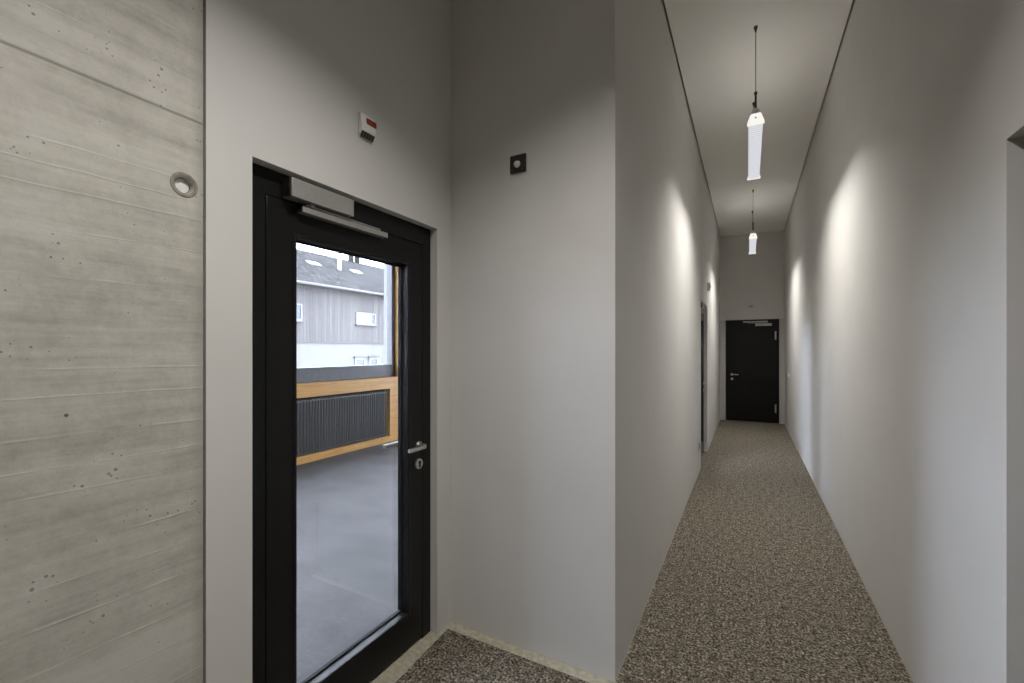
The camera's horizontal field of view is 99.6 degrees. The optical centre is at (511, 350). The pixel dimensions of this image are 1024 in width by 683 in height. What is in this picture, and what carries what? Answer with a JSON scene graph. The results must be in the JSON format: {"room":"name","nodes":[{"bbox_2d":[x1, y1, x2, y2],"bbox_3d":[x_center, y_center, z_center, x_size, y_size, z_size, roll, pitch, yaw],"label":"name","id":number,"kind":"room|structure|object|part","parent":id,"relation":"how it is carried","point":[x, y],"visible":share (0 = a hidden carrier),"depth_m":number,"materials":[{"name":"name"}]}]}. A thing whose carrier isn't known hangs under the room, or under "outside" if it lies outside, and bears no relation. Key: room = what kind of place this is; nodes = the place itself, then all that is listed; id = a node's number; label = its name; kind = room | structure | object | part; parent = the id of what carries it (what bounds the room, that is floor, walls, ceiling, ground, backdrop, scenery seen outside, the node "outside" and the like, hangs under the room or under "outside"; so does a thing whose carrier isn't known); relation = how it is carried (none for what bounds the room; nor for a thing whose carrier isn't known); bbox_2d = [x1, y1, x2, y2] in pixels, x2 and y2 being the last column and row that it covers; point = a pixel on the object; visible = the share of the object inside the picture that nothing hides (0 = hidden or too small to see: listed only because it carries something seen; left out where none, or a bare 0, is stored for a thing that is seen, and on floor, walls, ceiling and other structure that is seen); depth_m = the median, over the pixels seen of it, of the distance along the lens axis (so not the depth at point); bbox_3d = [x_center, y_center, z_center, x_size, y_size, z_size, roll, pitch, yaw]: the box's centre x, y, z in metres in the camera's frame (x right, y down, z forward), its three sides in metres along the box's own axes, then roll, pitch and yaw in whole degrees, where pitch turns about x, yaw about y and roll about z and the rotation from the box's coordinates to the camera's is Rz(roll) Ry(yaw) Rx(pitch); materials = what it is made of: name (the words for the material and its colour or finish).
{"room":"building corridor","nodes":[
{"label":"building corridor","id":0,"kind":"room"},
{"bbox_2d":[0,0,202,682],"bbox_3d":[-1.974,-0.500,-0.346,0.242,4.040,3.903,0,0,29],"label":"wall","id":1,"kind":"structure","parent":0,"point":[101,101],"depth_m":1.10,"materials":[{"name":"concrete"}]},
{"bbox_2d":[297,389,386,456],"bbox_3d":[-3.648,1.020,4.465,0.065,0.782,6.238,0,0,29],"label":"radiator","id":2,"kind":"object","parent":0,"point":[381,389],"depth_m":6.36,"materials":[{"name":"grey metal"}]},
{"bbox_2d":[297,376,397,397],"bbox_3d":[-3.506,0.536,4.574,0.212,0.186,6.564,0,0,29],"label":"beam","id":3,"kind":"structure","parent":2,"relation":"on","point":[314,389],"depth_m":6.31,"materials":[{"name":"brown wood"}]},
{"bbox_2d":[297,264,394,383],"bbox_3d":[-3.600,-0.774,4.548,0.180,2.432,6.428,0,0,29],"label":"window","id":4,"kind":"structure","parent":3,"relation":"on","point":[326,373],"depth_m":7.08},
{"bbox_2d":[395,267,397,376],"bbox_3d":[-1.972,-0.774,7.399,0.200,2.432,0.135,0,0,29],"label":"timber post","id":5,"kind":"object","parent":3,"relation":"on","point":[396,268],"visible":0.12,"depth_m":7.31,"materials":[{"name":"brown wood"}]},
{"bbox_2d":[451,0,573,666],"bbox_3d":[0.025,-0.500,2.319,0.720,4.040,0.200,0,0,29],"label":"wall","id":6,"kind":"structure","parent":0,"point":[512,61],"depth_m":2.22,"materials":[{"name":"grey paint"}]},
{"bbox_2d":[510,153,525,173],"bbox_3d":[0.028,-0.946,2.189,0.089,0.089,0.024,0,0,29],"label":"sensor","id":7,"kind":"object","parent":6,"relation":"attached to","point":[517,162],"visible":1,"depth_m":2.19,"materials":[{"name":"plastic"}]},
{"bbox_3d":[0.032,-0.946,2.196,0.060,0.060,0.010,0,0,29],"label":"plate","id":8,"kind":"part","parent":7,"relation":"part of","materials":[{"name":"plastic"}]},
{"bbox_2d":[297,420,912,682],"bbox_3d":[-0.219,1.563,4.264,6.381,0.114,14.078,0,0,29],"label":"floor","id":9,"kind":"structure","parent":0,"point":[347,503],"depth_m":3.06,"materials":[{"name":"grey concrete"}]},
{"bbox_2d":[203,0,450,682],"bbox_3d":[-0.684,-0.500,2.001,0.220,4.040,1.438,0,0,29],"label":"wall","id":10,"kind":"structure","parent":9,"relation":"on","point":[287,84],"depth_m":1.55,"materials":[{"name":"grey paint"}]},
{"bbox_2d":[252,162,429,682],"bbox_3d":[-0.700,0.430,1.907,0.200,2.150,0.976,0,0,29],"label":"door","id":11,"kind":"structure","parent":10,"relation":"attached to","point":[287,211],"depth_m":1.63,"materials":[{"name":"metal"}]},
{"bbox_3d":[-0.690,-0.546,1.797,0.014,0.007,0.377,0,0,29],"label":"closer arm","id":12,"kind":"part","parent":11,"relation":"part of","materials":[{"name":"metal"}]},
{"bbox_3d":[-0.691,-0.528,1.813,0.034,0.024,0.435,0,0,29],"label":"closer rail","id":13,"kind":"part","parent":11,"relation":"part of","materials":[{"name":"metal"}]},
{"bbox_3d":[-0.620,0.489,2.240,0.022,0.022,0.116,0,0,29],"label":"lever","id":14,"kind":"part","parent":11,"relation":"part of","materials":[{"name":"metal"}]},
{"bbox_3d":[-0.469,0.489,2.144,0.022,0.022,0.116,0,0,29],"label":"lever","id":15,"kind":"part","parent":11,"relation":"part of","materials":[{"name":"metal"}]},
{"bbox_3d":[-0.464,0.489,2.223,0.045,0.041,0.041,0,0,29],"label":"handle","id":16,"kind":"part","parent":11,"relation":"part of","materials":[{"name":"metal"}]},
{"bbox_2d":[359,112,376,142],"bbox_3d":[-0.620,-0.958,1.859,0.027,0.101,0.078,0,0,29],"label":"fire alarm","id":17,"kind":"object","parent":10,"relation":"attached to","point":[367,126],"visible":1,"depth_m":1.85,"materials":[{"name":"white plastic"}]},
{"bbox_2d":[360,130,374,142],"bbox_3d":[-0.620,-0.919,1.859,0.016,0.024,0.068,0,0,29],"label":"grille","id":18,"kind":"object","parent":17,"relation":"attached to","point":[369,135],"depth_m":1.86,"materials":[{"name":"plastic"}]},
{"bbox_2d":[297,436,389,464],"bbox_3d":[-3.544,1.458,4.409,0.102,0.093,6.238,0,0,29],"label":"rail","id":19,"kind":"object","parent":9,"relation":"on","point":[307,458],"visible":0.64,"depth_m":6.27,"materials":[{"name":"brown wood"}]},
{"bbox_2d":[384,388,397,441],"bbox_3d":[-2.018,1.067,7.315,0.200,0.876,0.326,0,0,29],"label":"timber post","id":20,"kind":"object","parent":9,"relation":"on","point":[392,394],"visible":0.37,"depth_m":7.17,"materials":[{"name":"brown wood"}]},
{"bbox_2d":[395,420,912,682],"bbox_3d":[1.383,1.503,3.337,2.073,0.006,13.563,0,0,29],"label":"carpet","id":21,"kind":"object","parent":9,"relation":"on","point":[756,582],"visible":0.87,"depth_m":2.59,"materials":[{"name":"brown carpet"}]},
{"bbox_2d":[574,0,719,681],"bbox_3d":[2.446,-0.500,5.800,0.200,4.040,8.630,0,0,29],"label":"wall","id":22,"kind":"structure","parent":0,"point":[647,234],"depth_m":2.20,"materials":[{"name":"grey paint"}]},
{"bbox_2d":[701,303,707,455],"bbox_3d":[2.589,0.430,6.019,0.200,2.150,0.976,0,0,29],"label":"door","id":23,"kind":"structure","parent":22,"relation":"in","point":[702,304],"depth_m":6.29,"materials":[{"name":"metal"}]},
{"bbox_3d":[2.586,0.430,6.020,0.075,2.150,0.976,0,0,29],"label":"frame","id":24,"kind":"part","parent":23,"relation":"part of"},
{"bbox_2d":[707,282,710,290],"bbox_3d":[2.934,-0.947,6.441,0.042,0.115,0.090,0,0,29],"label":"fire alarm","id":25,"kind":"object","parent":22,"relation":"attached to","point":[708,284],"visible":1,"depth_m":6.41,"materials":[{"name":"white plastic"}]},
{"bbox_2d":[720,228,784,423],"bbox_3d":[5.072,-0.500,9.169,1.186,4.040,0.200,0,0,29],"label":"wall","id":26,"kind":"structure","parent":0,"point":[758,279],"depth_m":9.06,"materials":[{"name":"grey paint"}]},
{"bbox_2d":[721,319,783,423],"bbox_3d":[5.038,0.426,9.107,1.165,2.145,0.180,0,0,29],"label":"door","id":27,"kind":"structure","parent":26,"relation":"in","point":[752,351],"depth_m":9.06,"materials":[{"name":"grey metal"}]},
{"bbox_2d":[664,0,852,236],"bbox_3d":[1.371,-2.451,3.340,2.080,0.020,13.552,0,0,29],"label":"ceiling","id":28,"kind":"structure","parent":0,"point":[798,41],"depth_m":3.97,"materials":[{"name":"white paint"}]},
{"bbox_2d":[749,190,756,253],"bbox_3d":[3.943,-2.067,7.087,0.115,0.748,1.206,0,0,29],"label":"pendant lamp","id":29,"kind":"object","parent":28,"relation":"hanging from","point":[753,237],"visible":1,"depth_m":6.81,"materials":[{"name":"white plastic"}]},
{"bbox_2d":[747,25,764,180],"bbox_3d":[2.111,-2.067,3.764,0.115,0.748,1.206,0,0,29],"label":"pendant lamp","id":30,"kind":"object","parent":28,"relation":"hanging from","point":[756,120],"visible":1,"depth_m":3.48,"materials":[{"name":"white plastic"}]},
{"bbox_2d":[785,0,1023,682],"bbox_3d":[2.475,-0.500,2.852,0.300,4.040,13.778,0,0,29],"label":"wall","id":31,"kind":"structure","parent":0,"point":[904,227],"depth_m":1.85,"materials":[{"name":"grey paint"}]},
{"label":"outside","id":32,"kind":"structure","parent":0,"visible":0},
{"bbox_3d":[-19.172,4.000,33.228,54.527,0.200,80.000,0,0,29],"label":"ground","id":33,"kind":"structure","parent":32,"visible":0},
{"bbox_2d":[297,249,383,367],"bbox_3d":[-10.289,-0.920,22.777,9.030,9.640,10.050,0,0,29],"label":"neighbouring house","id":34,"kind":"structure","parent":33,"relation":"on","point":[340,302],"depth_m":19.64,"materials":[{"name":"grey wood"}]},
{"bbox_3d":[-7.148,0.845,20.330,0.024,0.810,0.440,0,0,29],"label":"pane","id":35,"kind":"part","parent":34,"relation":"part of","materials":[{"name":"glass"}]},
{"bbox_3d":[-7.002,-1.508,20.570,0.010,0.445,0.860,0,0,29],"label":"pane","id":36,"kind":"part","parent":34,"relation":"part of","materials":[{"name":"white glass"}]},
{"bbox_3d":[-6.746,0.845,21.068,0.024,0.810,0.400,0,0,29],"label":"pane","id":37,"kind":"part","parent":34,"relation":"part of","materials":[{"name":"glass"}]}
]}

